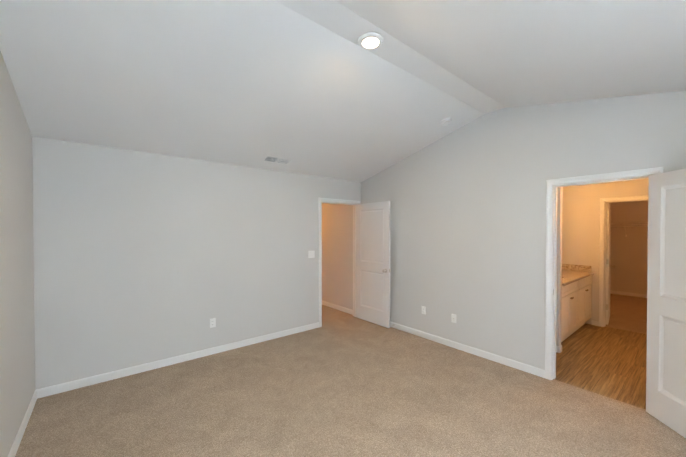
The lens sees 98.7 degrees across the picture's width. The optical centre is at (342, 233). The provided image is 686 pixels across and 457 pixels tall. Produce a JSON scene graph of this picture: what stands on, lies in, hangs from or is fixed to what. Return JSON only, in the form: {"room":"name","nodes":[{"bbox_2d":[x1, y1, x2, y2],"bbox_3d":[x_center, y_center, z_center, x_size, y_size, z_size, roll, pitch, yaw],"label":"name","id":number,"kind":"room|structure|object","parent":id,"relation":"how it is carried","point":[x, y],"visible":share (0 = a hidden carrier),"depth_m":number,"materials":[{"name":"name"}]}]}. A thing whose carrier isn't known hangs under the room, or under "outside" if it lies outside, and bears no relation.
{"room":"empty bedroom","nodes":[
{"label":"empty bedroom","id":0,"kind":"room"},
{"bbox_2d":[0,51,34,456],"bbox_3d":[-1.294,0.047,0.714,0.120,3.023,5.105,-1,1,-39],"label":"wall","id":1,"kind":"structure","parent":0,"point":[17,355],"depth_m":2.14,"materials":[{"name":"grey paint"}]},
{"bbox_2d":[8,389,38,456],"bbox_3d":[-1.280,1.516,0.819,0.013,0.083,4.985,-1,1,-39],"label":"baseboard","id":2,"kind":"structure","parent":1,"relation":"attached to","point":[13,450],"depth_m":2.27,"materials":[{"name":"white paint"}]},
{"bbox_2d":[32,136,360,389],"bbox_3d":[-1.308,0.288,4.082,4.364,2.464,0.120,-1,1,-39],"label":"wall","id":3,"kind":"structure","parent":0,"point":[140,258],"depth_m":3.36,"materials":[{"name":"grey paint"}]},
{"bbox_2d":[39,322,318,397],"bbox_3d":[-1.614,1.482,3.759,3.164,0.083,0.013,-1,1,-39],"label":"baseboard","id":4,"kind":"structure","parent":3,"relation":"attached to","point":[70,385],"depth_m":3.36,"materials":[{"name":"white paint"}]},
{"bbox_2d":[210,318,215,327],"bbox_3d":[-1.649,1.129,3.730,0.070,0.115,0.008,-1,1,-39],"label":"outlet","id":5,"kind":"object","parent":3,"relation":"attached to","point":[212,322],"visible":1,"depth_m":3.73,"materials":[{"name":"white plastic"}]},
{"bbox_2d":[308,250,314,257],"bbox_3d":[-0.495,0.323,4.661,0.116,0.115,0.016,-1,1,-39],"label":"switch plate","id":6,"kind":"object","parent":3,"relation":"attached to","point":[311,254],"visible":1,"depth_m":4.66,"materials":[{"name":"white plastic"}]},
{"bbox_2d":[318,198,359,326],"bbox_3d":[-0.083,0.460,5.088,0.904,2.097,0.154,-1,1,-39],"label":"door frame","id":7,"kind":"structure","parent":3,"relation":"attached to","point":[320,200],"depth_m":4.94,"materials":[{"name":"white paint"}]},
{"bbox_2d":[356,201,390,327],"bbox_3d":[0.494,0.487,4.972,0.168,2.017,0.794,-1,1,-39],"label":"hall door","id":8,"kind":"structure","parent":3,"relation":"in","point":[373,270],"depth_m":4.93,"materials":[{"name":"white paint"}]},
{"bbox_2d":[0,0,685,181],"bbox_3d":[0.309,-1.226,2.090,4.364,0.729,5.225,-1,1,-39],"label":"ceiling","id":9,"kind":"structure","parent":0,"point":[312,87],"depth_m":2.28,"materials":[{"name":"white paint"}]},
{"bbox_2d":[262,155,292,164],"bbox_3d":[-0.876,-0.987,3.949,0.385,0.048,0.170,-1,1,-39],"label":"ceiling vent","id":10,"kind":"object","parent":9,"relation":"in","point":[275,159],"visible":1,"depth_m":3.94,"materials":[{"name":"white plastic"}]},
{"bbox_2d":[358,32,383,48],"bbox_3d":[0.208,-1.437,2.212,0.192,0.030,0.192,-1,1,-39],"label":"recessed light","id":11,"kind":"object","parent":9,"relation":"in","point":[370,40],"visible":1,"depth_m":2.18,"materials":[{"name":"white plastic"}]},
{"bbox_2d":[441,118,451,125],"bbox_3d":[1.270,-1.374,3.621,0.132,0.063,0.130,-1,1,-39],"label":"smoke detector","id":12,"kind":"object","parent":9,"relation":"attached to","point":[446,121],"visible":1,"depth_m":3.59,"materials":[{"name":"white plastic"}]},
{"bbox_2d":[15,305,685,456],"bbox_3d":[-0.783,1.557,3.457,4.366,0.060,8.674,-1,1,-39],"label":"floor carpet","id":13,"kind":"object","parent":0,"point":[338,383],"visible":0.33,"depth_m":2.56,"materials":[{"name":"beige carpet"}]},
{"bbox_2d":[322,90,685,369],"bbox_3d":[0.848,0.000,4.775,0.150,3.023,8.674,-1,1,-39],"label":"wall","id":14,"kind":"structure","parent":0,"point":[468,225],"depth_m":3.54,"materials":[{"name":"grey paint"}]},
{"bbox_2d":[322,301,352,314],"bbox_3d":[-0.840,1.448,6.722,0.013,0.083,3.309,-1,1,-39],"label":"baseboard","id":15,"kind":"structure","parent":14,"relation":"attached to","point":[340,308],"depth_m":5.80,"materials":[{"name":"white paint"}]},
{"bbox_2d":[422,306,425,314],"bbox_3d":[1.178,1.117,4.305,0.008,0.115,0.070,-1,1,-39],"label":"outlet","id":16,"kind":"object","parent":14,"relation":"attached to","point":[423,309],"visible":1,"depth_m":4.30,"materials":[{"name":"white plastic"}]},
{"bbox_2d":[451,314,455,322],"bbox_3d":[1.477,1.131,3.932,0.016,0.115,0.070,-1,1,-39],"label":"outlet","id":17,"kind":"object","parent":14,"relation":"attached to","point":[453,318],"visible":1,"depth_m":3.94,"materials":[{"name":"white plastic"}]},
{"bbox_2d":[390,321,544,377],"bbox_3d":[1.231,1.476,4.238,0.014,0.083,2.879,-1,1,-39],"label":"baseboard","id":18,"kind":"structure","parent":14,"relation":"attached to","point":[509,362],"depth_m":3.70,"materials":[{"name":"white paint"}]},
{"bbox_2d":[545,167,662,379],"bbox_3d":[2.460,0.485,2.833,0.154,2.097,0.834,-1,1,-39],"label":"door frame","id":19,"kind":"structure","parent":14,"relation":"attached to","point":[549,256],"depth_m":3.08,"materials":[{"name":"white paint"}]},
{"bbox_2d":[646,168,685,437],"bbox_3d":[2.579,0.519,2.155,0.559,2.017,0.532,-1,1,-39],"label":"bathroom door","id":20,"kind":"structure","parent":14,"relation":"in","point":[666,349],"depth_m":2.35,"materials":[{"name":"white paint"}]},
{"bbox_2d":[556,187,562,345],"bbox_3d":[2.634,0.285,4.014,0.085,2.470,0.560,-1,1,-39],"label":"wall","id":21,"kind":"structure","parent":0,"point":[559,266],"depth_m":3.79,"materials":[{"name":"grey paint"}]},
{"bbox_2d":[556,345,561,352],"bbox_3d":[2.617,1.483,3.994,0.041,0.083,0.553,-1,1,-39],"label":"baseboard","id":22,"kind":"structure","parent":21,"relation":"attached to","point":[559,348],"depth_m":3.79,"materials":[{"name":"white paint"}]},
{"bbox_2d":[554,323,646,408],"bbox_3d":[3.601,1.558,3.541,2.697,0.056,2.780,-1,1,-39],"label":"floor","id":23,"kind":"structure","parent":0,"point":[609,362],"depth_m":3.50,"materials":[{"name":"brown wood"}]},
{"bbox_2d":[561,268,580,341],"bbox_3d":[3.002,1.031,4.308,0.839,0.981,0.580,-1,1,-39],"label":"base cabinet","id":24,"kind":"object","parent":23,"relation":"on","point":[576,311],"depth_m":4.19,"materials":[{"name":"white paint"}]},
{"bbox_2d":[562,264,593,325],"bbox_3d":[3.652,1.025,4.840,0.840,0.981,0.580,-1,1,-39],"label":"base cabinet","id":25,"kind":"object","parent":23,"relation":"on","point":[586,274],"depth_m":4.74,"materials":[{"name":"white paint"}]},
{"bbox_2d":[562,178,648,323],"bbox_3d":[4.644,0.281,4.381,0.120,2.470,2.540,-1,1,-39],"label":"wall","id":26,"kind":"structure","parent":0,"point":[580,222],"depth_m":4.93,"materials":[{"name":"grey paint"}]},
{"bbox_2d":[606,203,615,324],"bbox_3d":[4.568,0.485,5.114,0.756,2.017,0.174,-1,1,-39],"label":"closet door","id":27,"kind":"structure","parent":26,"relation":"in","point":[608,265],"depth_m":4.86,"materials":[{"name":"white paint"}]},
{"bbox_2d":[599,195,647,326],"bbox_3d":[4.514,0.468,4.542,0.154,2.101,0.834,-1,1,-39],"label":"door frame","id":28,"kind":"structure","parent":26,"relation":"attached to","point":[601,263],"depth_m":4.79,"materials":[{"name":"white paint"}]},
{"bbox_2d":[606,293,646,333],"bbox_3d":[6.089,1.534,5.425,3.540,0.060,2.540,-1,1,-39],"label":"floor","id":29,"kind":"structure","parent":0,"point":[628,313],"depth_m":5.56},
{"bbox_2d":[610,200,647,293],"bbox_3d":[7.418,0.257,6.486,0.120,2.470,2.280,-1,1,-39],"label":"wall","id":30,"kind":"structure","parent":0,"point":[629,256],"depth_m":7.05,"materials":[{"name":"grey paint"}]},
{"bbox_2d":[610,290,646,297],"bbox_3d":[7.357,1.451,6.469,0.013,0.083,2.250,-1,1,-39],"label":"baseboard","id":31,"kind":"structure","parent":30,"relation":"attached to","point":[628,293],"depth_m":7.06,"materials":[{"name":"white paint"}]},
{"bbox_2d":[611,222,647,236],"bbox_3d":[7.244,-0.090,6.353,0.310,0.338,2.284,-1,1,-39],"label":"wire shelf","id":32,"kind":"object","parent":30,"relation":"attached to","point":[629,226],"visible":0.52,"depth_m":6.90,"materials":[{"name":"white"}]}
]}

